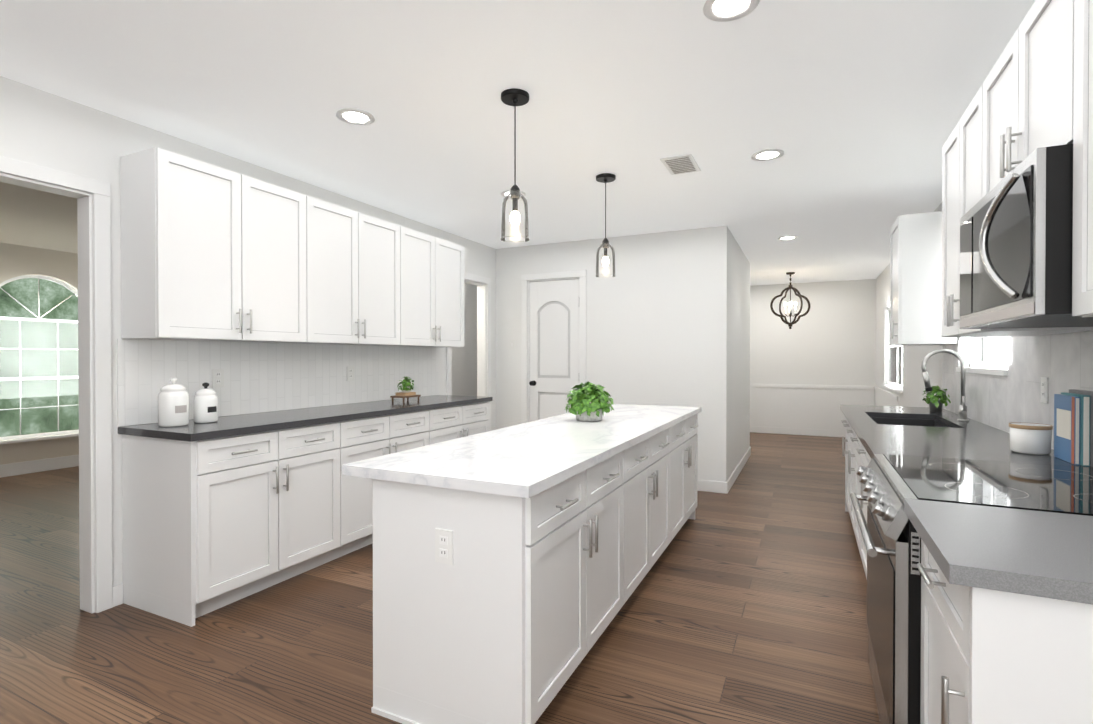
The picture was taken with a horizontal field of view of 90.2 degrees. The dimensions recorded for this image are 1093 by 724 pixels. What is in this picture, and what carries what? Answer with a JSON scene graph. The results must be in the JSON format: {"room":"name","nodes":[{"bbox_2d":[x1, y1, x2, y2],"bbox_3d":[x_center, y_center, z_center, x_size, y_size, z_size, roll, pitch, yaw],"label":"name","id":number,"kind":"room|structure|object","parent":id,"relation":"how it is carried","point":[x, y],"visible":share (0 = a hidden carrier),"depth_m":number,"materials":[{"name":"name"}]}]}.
{"room":"kitchen","nodes":[
{"label":"kitchen","id":0,"kind":"room"},
{"bbox_2d":[0,242,78,464],"bbox_3d":[-6.896,-0.016,4.293,0.120,2.600,7.020,0,0,26],"label":"wall","id":1,"kind":"structure","parent":0,"point":[21,260],"depth_m":6.29,"materials":[{"name":"beige paint"}]},
{"bbox_2d":[0,454,78,477],"bbox_3d":[-6.862,1.215,4.219,0.014,0.140,6.900,0,0,26],"label":"baseboard","id":2,"kind":"structure","parent":1,"relation":"attached to","point":[21,468],"depth_m":6.27,"materials":[{"name":"white wood"}]},
{"bbox_2d":[0,76,495,588],"bbox_3d":[-2.390,-0.005,2.819,0.120,2.600,8.270,0,0,26],"label":"wall","id":3,"kind":"structure","parent":0,"point":[50,130],"depth_m":2.89,"materials":[{"name":"white paint"}]},
{"bbox_2d":[0,156,112,612],"bbox_3d":[-2.894,0.187,1.773,0.156,2.232,2.489,0,0,26],"label":"door frame","id":4,"kind":"structure","parent":3,"relation":"attached to","point":[94,297],"depth_m":2.81,"materials":[{"name":"white wood"}]},
{"bbox_2d":[120,147,315,342],"bbox_3d":[-1.915,-0.613,3.274,0.332,0.970,0.971,0,0,26],"label":"upper cabinet","id":5,"kind":"object","parent":3,"relation":"attached to","point":[209,252],"depth_m":3.02,"materials":[{"name":"white wood"}]},
{"bbox_2d":[117,339,437,426],"bbox_3d":[-1.679,0.100,4.148,0.009,0.468,2.780,0,0,26],"label":"backsplash","id":6,"kind":"structure","parent":3,"relation":"attached to","point":[263,377],"depth_m":3.68,"materials":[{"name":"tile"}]},
{"bbox_2d":[212,369,223,387],"bbox_3d":[-2.038,0.101,3.377,0.008,0.116,0.072,0,0,26],"label":"electrical outlet","id":7,"kind":"object","parent":6,"relation":"attached to","point":[217,378],"visible":1,"depth_m":3.37,"materials":[{"name":"white plastic"}]},
{"bbox_2d":[347,366,353,380],"bbox_3d":[-1.568,0.094,4.355,0.008,0.116,0.072,0,0,26],"label":"electrical outlet","id":8,"kind":"object","parent":6,"relation":"attached to","point":[350,373],"visible":1,"depth_m":4.35,"materials":[{"name":"white plastic"}]},
{"bbox_2d":[297,199,407,346],"bbox_3d":[-1.531,-0.619,4.071,0.332,0.970,1.030,0,0,26],"label":"upper cabinet","id":9,"kind":"object","parent":3,"relation":"attached to","point":[362,259],"depth_m":4.01,"materials":[{"name":"white wood"}]},
{"bbox_2d":[408,228,463,346],"bbox_3d":[-1.148,-0.625,4.868,0.332,0.970,0.971,0,0,26],"label":"upper cabinet","id":10,"kind":"object","parent":3,"relation":"attached to","point":[435,265],"depth_m":4.81,"materials":[{"name":"white wood"}]},
{"bbox_2d":[446,272,490,430],"bbox_3d":[-0.884,0.156,5.930,0.137,2.232,0.844,0,0,26],"label":"door frame","id":11,"kind":"structure","parent":3,"relation":"attached to","point":[483,295],"depth_m":6.23,"materials":[{"name":"white wood"}]},
{"bbox_2d":[0,432,879,723],"bbox_3d":[-1.513,1.309,4.976,9.400,0.060,13.300,0,0,26],"label":"floor","id":12,"kind":"structure","parent":0,"point":[746,602],"depth_m":2.58,"materials":[{"name":"brown wood"}]},
{"bbox_2d":[122,423,349,626],"bbox_3d":[-1.784,0.836,3.229,0.617,0.912,0.983,0,0,26],"label":"base cabinet","id":13,"kind":"object","parent":12,"relation":"on","point":[222,511],"depth_m":2.87,"materials":[{"name":"white wood"}]},
{"bbox_2d":[118,395,491,442],"bbox_3d":[-1.396,0.355,4.014,0.632,0.038,2.780,0,0,26],"label":"countertop","id":14,"kind":"structure","parent":13,"relation":"on","point":[254,423],"depth_m":3.35,"materials":[{"name":"grey stone"}]},
{"bbox_2d":[158,378,188,426],"bbox_3d":[-2.018,0.214,2.947,0.140,0.258,0.140,0,0,26],"label":"canister","id":15,"kind":"object","parent":14,"relation":"on","point":[173,404],"visible":1,"depth_m":2.90,"materials":[{"name":"white ceramic"}]},
{"bbox_2d":[193,382,217,422],"bbox_3d":[-1.942,0.230,3.105,0.121,0.225,0.120,0,0,26],"label":"canister","id":16,"kind":"object","parent":14,"relation":"on","point":[205,405],"visible":1,"depth_m":3.06,"materials":[{"name":"white ceramic"}]},
{"bbox_2d":[390,376,420,401],"bbox_3d":[-1.189,0.226,4.601,0.157,0.210,0.220,0,0,26],"label":"plant","id":17,"kind":"object","parent":14,"relation":"on","point":[406,388],"visible":1,"depth_m":4.57,"materials":[{"name":"green plant"}]},
{"bbox_2d":[350,407,437,552],"bbox_3d":[-1.400,0.830,4.027,0.617,0.912,1.021,0,0,26],"label":"base cabinet","id":18,"kind":"object","parent":12,"relation":"on","point":[387,434],"depth_m":3.76,"materials":[{"name":"white wood"}]},
{"bbox_2d":[438,403,489,442],"bbox_3d":[-1.019,0.824,4.819,0.617,0.912,0.968,0,0,26],"label":"base cabinet","id":19,"kind":"object","parent":12,"relation":"on","point":[472,419],"depth_m":4.71,"materials":[{"name":"white wood"}]},
{"bbox_2d":[371,412,699,723],"bbox_3d":[0.310,0.854,3.220,0.688,0.876,2.998,0,0,26],"label":"kitchen island","id":20,"kind":"object","parent":12,"relation":"on","point":[513,565],"depth_m":1.94,"materials":[{"name":"white wood"}]},
{"bbox_2d":[342,404,701,499],"bbox_3d":[0.252,0.397,3.254,0.790,0.038,3.060,0,0,26],"label":"island countertop","id":21,"kind":"structure","parent":20,"relation":"on","point":[518,460],"depth_m":2.27,"materials":[{"name":"white stone"}]},
{"bbox_2d":[565,381,614,420],"bbox_3d":[0.272,0.249,3.523,0.336,0.251,0.331,0,0,26],"label":"potted plant","id":22,"kind":"object","parent":21,"relation":"on","point":[582,396],"visible":1,"depth_m":3.44,"materials":[{"name":"plant"}]},
{"bbox_2d":[848,452,855,536],"bbox_3d":[2.419,0.990,3.580,0.683,0.600,0.880,0,0,26],"label":"base cabinet","id":23,"kind":"object","parent":12,"relation":"on","point":[851,455],"depth_m":3.95,"materials":[{"name":"white wood"}]},
{"bbox_2d":[856,440,863,567],"bbox_3d":[2.107,0.856,2.930,0.683,0.876,0.672,0,0,26],"label":"base cabinet","id":24,"kind":"object","parent":12,"relation":"on","point":[859,447],"depth_m":3.33,"materials":[{"name":"white wood"}]},
{"bbox_2d":[864,452,870,578],"bbox_3d":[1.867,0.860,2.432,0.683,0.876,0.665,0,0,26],"label":"base cabinet","id":25,"kind":"object","parent":12,"relation":"on","point":[866,462],"depth_m":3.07,"materials":[{"name":"white wood"}]},
{"bbox_2d":[844,416,967,511],"bbox_3d":[2.733,0.847,4.231,0.683,0.876,0.673,0,0,26],"label":"base cabinet","id":26,"kind":"object","parent":12,"relation":"on","point":[850,437],"depth_m":4.22,"materials":[{"name":"white wood"}]},
{"bbox_2d":[840,404,1092,467],"bbox_3d":[2.285,0.396,3.343,0.723,0.038,2.676,0,0,26],"label":"countertop","id":27,"kind":"structure","parent":26,"relation":"on","point":[922,440],"depth_m":2.68,"materials":[{"name":"grey stone"}]},
{"bbox_2d":[872,416,955,427],"bbox_3d":[2.387,0.509,3.593,0.441,0.216,0.847,0,0,26],"label":"sink","id":28,"kind":"object","parent":27,"relation":"in","point":[932,420],"depth_m":3.93,"materials":[{"name":"black metal"}]},
{"bbox_2d":[923,385,950,411],"bbox_3d":[2.926,0.273,4.085,0.176,0.197,0.181,0,0,26],"label":"potted plant","id":29,"kind":"object","parent":27,"relation":"on","point":[935,403],"visible":0.94,"depth_m":4.05,"materials":[{"name":"green plant"}]},
{"bbox_2d":[921,349,968,421],"bbox_3d":[2.556,0.145,3.489,0.252,0.461,0.097,0,0,26],"label":"sink faucet","id":30,"kind":"object","parent":27,"relation":"on","point":[962,407],"visible":1,"depth_m":3.47,"materials":[{"name":"silver metal"}]},
{"bbox_2d":[1009,422,1052,454],"bbox_3d":[2.052,0.324,2.310,0.140,0.120,0.140,0,0,26],"label":"jar","id":31,"kind":"object","parent":27,"relation":"on","point":[1031,438],"visible":1,"depth_m":2.26,"materials":[{"name":"white ceramic"}]},
{"bbox_2d":[1054,389,1092,466],"bbox_3d":[2.047,0.248,2.100,0.072,0.275,0.221,0,0,26],"label":"books","id":32,"kind":"object","parent":27,"relation":"on","point":[1073,426],"visible":1,"depth_m":2.05,"materials":[{"name":"blue paper"}]},
{"bbox_2d":[850,454,1092,723],"bbox_3d":[1.487,0.845,1.791,0.812,0.916,0.814,0,0,26],"label":"range","id":33,"kind":"object","parent":12,"relation":"on","point":[889,532],"visible":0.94,"depth_m":1.68,"materials":[{"name":"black metal"}]},
{"bbox_2d":[904,498,1092,723],"bbox_3d":[1.231,0.850,1.157,0.723,0.914,0.552,0,0,26],"label":"base cabinet","id":34,"kind":"object","parent":12,"relation":"on","point":[1006,615],"visible":1,"depth_m":1.06,"materials":[{"name":"white wood"}]},
{"bbox_2d":[451,283,476,395],"bbox_3d":[-1.402,-0.039,7.409,0.120,2.600,3.360,0,0,26],"label":"wall","id":35,"kind":"structure","parent":0,"point":[464,371],"depth_m":7.83,"materials":[{"name":"white paint"}]},
{"bbox_2d":[0,0,1034,285],"bbox_3d":[-1.513,-1.365,4.956,9.400,0.112,13.300,0,0,26],"label":"ceiling","id":36,"kind":"structure","parent":0,"point":[854,110],"depth_m":2.73,"materials":[{"name":"white paint"}]},
{"bbox_2d":[336,108,374,124],"bbox_3d":[-1.011,-1.298,2.884,0.196,0.010,0.196,0,0,26],"label":"recessed light","id":37,"kind":"object","parent":36,"relation":"in","point":[354,116],"visible":0.98,"depth_m":2.88,"materials":[{"name":"white"}]},
{"bbox_2d":[501,190,525,197],"bbox_3d":[-0.258,-1.308,4.242,0.196,0.010,0.196,0,0,26],"label":"recessed light","id":38,"kind":"object","parent":36,"relation":"in","point":[504,193],"visible":0.21,"depth_m":4.21,"materials":[{"name":"white"}]},
{"bbox_2d":[501,88,529,242],"bbox_3d":[-0.154,-0.951,2.663,0.142,0.704,0.142,0,0,26],"label":"pendant light","id":39,"kind":"object","parent":36,"relation":"hanging from","point":[514,97],"visible":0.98,"depth_m":2.66,"materials":[{"name":"black metal"}]},
{"bbox_2d":[596,173,615,277],"bbox_3d":[0.419,-0.960,3.852,0.142,0.704,0.142,0,0,26],"label":"pendant light","id":40,"kind":"object","parent":36,"relation":"hanging from","point":[605,178],"visible":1,"depth_m":3.85,"materials":[{"name":"black metal"}]},
{"bbox_2d":[660,154,700,174],"bbox_3d":[0.892,-1.305,3.611,0.200,0.010,0.340,0,0,26],"label":"ceiling vent","id":41,"kind":"object","parent":36,"relation":"in","point":[680,164],"visible":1,"depth_m":3.59,"materials":[{"name":"white metal"}]},
{"bbox_2d":[703,0,759,21],"bbox_3d":[0.666,-1.292,1.966,0.196,0.010,0.196,0,0,26],"label":"recessed light","id":42,"kind":"object","parent":36,"relation":"in","point":[723,10],"visible":1,"depth_m":1.99,"materials":[{"name":"white"}]},
{"bbox_2d":[751,149,783,160],"bbox_3d":[1.391,-1.302,3.426,0.196,0.010,0.196,0,0,26],"label":"recessed light","id":43,"kind":"object","parent":36,"relation":"in","point":[766,154],"visible":0.96,"depth_m":3.42,"materials":[{"name":"white"}]},
{"bbox_2d":[778,236,796,239],"bbox_3d":[2.563,-1.320,5.792,0.196,0.010,0.196,0,0,26],"label":"recessed light","id":44,"kind":"object","parent":36,"relation":"in","point":[787,237],"visible":0.98,"depth_m":5.77,"materials":[{"name":"white"}]},
{"bbox_2d":[770,272,809,328],"bbox_3d":[3.667,-0.919,8.183,0.454,0.849,0.454,0,1,39],"label":"dining chandelier","id":45,"kind":"object","parent":36,"relation":"hanging from","point":[799,295],"visible":1,"depth_m":8.17,"materials":[{"name":"brown metal"}]},
{"bbox_2d":[496,225,728,481],"bbox_3d":[0.602,-0.028,5.902,2.600,2.600,0.120,0,0,26],"label":"wall","id":46,"kind":"structure","parent":0,"point":[657,319],"depth_m":5.61,"materials":[{"name":"white paint"}]},
{"bbox_2d":[521,270,585,423],"bbox_3d":[0.098,0.135,6.135,0.794,2.272,0.137,0,0,26],"label":"door frame","id":47,"kind":"structure","parent":46,"relation":"attached to","point":[580,275],"depth_m":6.14,"materials":[{"name":"white wood"}]},
{"bbox_2d":[529,279,578,421],"bbox_3d":[0.072,0.176,6.078,0.617,2.174,0.128,0,0,26],"label":"pantry door","id":48,"kind":"structure","parent":46,"relation":"in","point":[553,343],"depth_m":6.11,"materials":[{"name":"white wood"}]},
{"bbox_2d":[697,479,723,492],"bbox_3d":[1.074,1.220,5.609,1.427,0.110,0.014,0,0,26],"label":"baseboard","id":49,"kind":"structure","parent":46,"relation":"attached to","point":[714,486],"depth_m":5.34,"materials":[{"name":"white wood"}]},
{"bbox_2d":[728,229,749,478],"bbox_3d":[2.229,-0.031,6.423,0.120,2.600,2.230,0,0,26],"label":"wall","id":50,"kind":"structure","parent":0,"point":[738,354],"depth_m":6.16,"materials":[{"name":"white paint"}]},
{"bbox_2d":[725,447,750,493],"bbox_3d":[2.258,1.214,6.337,0.014,0.110,2.352,0,0,26],"label":"baseboard","id":51,"kind":"structure","parent":50,"relation":"attached to","point":[734,475],"depth_m":5.94,"materials":[{"name":"white wood"}]},
{"bbox_2d":[750,279,875,429],"bbox_3d":[2.760,-0.059,10.134,6.020,2.600,0.120,0,0,26],"label":"wall","id":52,"kind":"structure","parent":0,"point":[829,338],"depth_m":9.19,"materials":[{"name":"white paint"}]},
{"bbox_2d":[750,426,844,436],"bbox_3d":[2.677,1.187,10.108,5.900,0.110,0.017,0,0,26],"label":"baseboard","id":53,"kind":"structure","parent":52,"relation":"attached to","point":[758,429],"depth_m":9.32,"materials":[{"name":"white wood"}]},
{"bbox_2d":[750,384,873,389],"bbox_3d":[2.675,0.412,10.099,5.900,0.060,0.023,0,0,26],"label":"trim","id":54,"kind":"structure","parent":52,"relation":"attached to","point":[751,385],"depth_m":9.19,"materials":[{"name":"white wood"}]},
{"bbox_2d":[750,387,873,430],"bbox_3d":[2.678,0.787,10.108,5.900,0.688,0.009,0,0,26],"label":"wainscoting","id":55,"kind":"structure","parent":52,"relation":"attached to","point":[806,408],"depth_m":9.29,"materials":[{"name":"white"}]},
{"bbox_2d":[876,202,1051,448],"bbox_3d":[2.623,-0.006,3.043,0.120,2.600,13.020,0,0,26],"label":"wall","id":56,"kind":"structure","parent":0,"point":[912,395],"depth_m":5.94,"materials":[{"name":"white paint"}]},
{"bbox_2d":[874,386,898,400],"bbox_3d":[4.779,0.429,7.691,0.020,0.060,2.460,0,0,26],"label":"trim","id":57,"kind":"structure","parent":56,"relation":"attached to","point":[888,394],"depth_m":7.35,"materials":[{"name":"white wood"}]},
{"bbox_2d":[875,390,898,405],"bbox_3d":[4.785,0.804,7.707,0.019,0.688,2.490,0,0,26],"label":"wainscoting","id":58,"kind":"structure","parent":56,"relation":"attached to","point":[881,399],"depth_m":7.83,"materials":[{"name":"white paint"}]},
{"bbox_2d":[881,307,902,392],"bbox_3d":[4.516,-0.206,7.058,0.110,1.120,1.760,0,0,26],"label":"window","id":59,"kind":"structure","parent":56,"relation":"in","point":[895,367],"depth_m":7.22,"materials":[{"name":"white wood"}]},
{"bbox_2d":[890,212,956,344],"bbox_3d":[2.919,-0.620,4.238,0.363,0.970,0.478,0,0,26],"label":"upper cabinet","id":60,"kind":"object","parent":56,"relation":"attached to","point":[913,237],"depth_m":4.06,"materials":[{"name":"white wood"}]},
{"bbox_2d":[956,337,1007,375],"bbox_3d":[2.760,-0.429,3.407,0.110,1.000,1.060,0,0,26],"label":"window","id":61,"kind":"structure","parent":56,"relation":"in","point":[991,353],"depth_m":3.45,"materials":[{"name":"white glass"}]},
{"bbox_2d":[978,47,1005,201],"bbox_3d":[1.765,-0.830,1.839,0.363,0.515,0.463,0,0,26],"label":"upper cabinet","id":62,"kind":"object","parent":56,"relation":"attached to","point":[992,93],"depth_m":2.04,"materials":[{"name":"white wood"}]},
{"bbox_2d":[938,92,1092,339],"bbox_3d":[2.007,-0.606,2.343,0.363,0.970,0.768,0,0,26],"label":"upper cabinet","id":63,"kind":"object","parent":56,"relation":"attached to","point":[960,150],"depth_m":2.49,"materials":[{"name":"white wood"}]},
{"bbox_2d":[942,331,1092,448],"bbox_3d":[2.321,0.119,2.568,0.009,0.525,4.040,0,0,26],"label":"backsplash","id":64,"kind":"structure","parent":56,"relation":"attached to","point":[1062,362],"depth_m":2.71,"materials":[{"name":"tile"}]},
{"bbox_2d":[1040,377,1048,402],"bbox_3d":[2.269,0.128,2.482,0.008,0.116,0.072,0,0,26],"label":"electrical outlet","id":65,"kind":"object","parent":64,"relation":"attached to","point":[1044,388],"visible":0.98,"depth_m":2.47,"materials":[{"name":"white plastic"}]},
{"bbox_2d":[1006,0,1053,175],"bbox_3d":[1.615,-0.828,1.526,0.363,0.515,0.463,0,0,26],"label":"upper cabinet","id":66,"kind":"object","parent":56,"relation":"attached to","point":[1034,92],"depth_m":1.68,"materials":[{"name":"white wood"}]},
{"bbox_2d":[959,144,1092,328],"bbox_3d":[1.624,-0.346,1.718,0.510,0.438,0.802,0,0,26],"label":"microwave","id":67,"kind":"object","parent":66,"relation":"attached to","point":[1016,234],"visible":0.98,"depth_m":1.53,"materials":[{"name":"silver metal"}]},
{"bbox_2d":[1054,0,1092,316],"bbox_3d":[1.411,-0.597,1.103,0.363,0.970,0.596,0,0,26],"label":"upper cabinet","id":68,"kind":"object","parent":56,"relation":"attached to","point":[1073,19],"depth_m":1.37,"materials":[{"name":"white wood"}]},
{"label":"outside","id":69,"kind":"structure","parent":0,"visible":0},
{"bbox_2d":[0,275,78,444],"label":"arched window","id":70,"kind":"structure","parent":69,"point":[24,291],"depth_m":8.60,"materials":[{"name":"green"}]}
]}

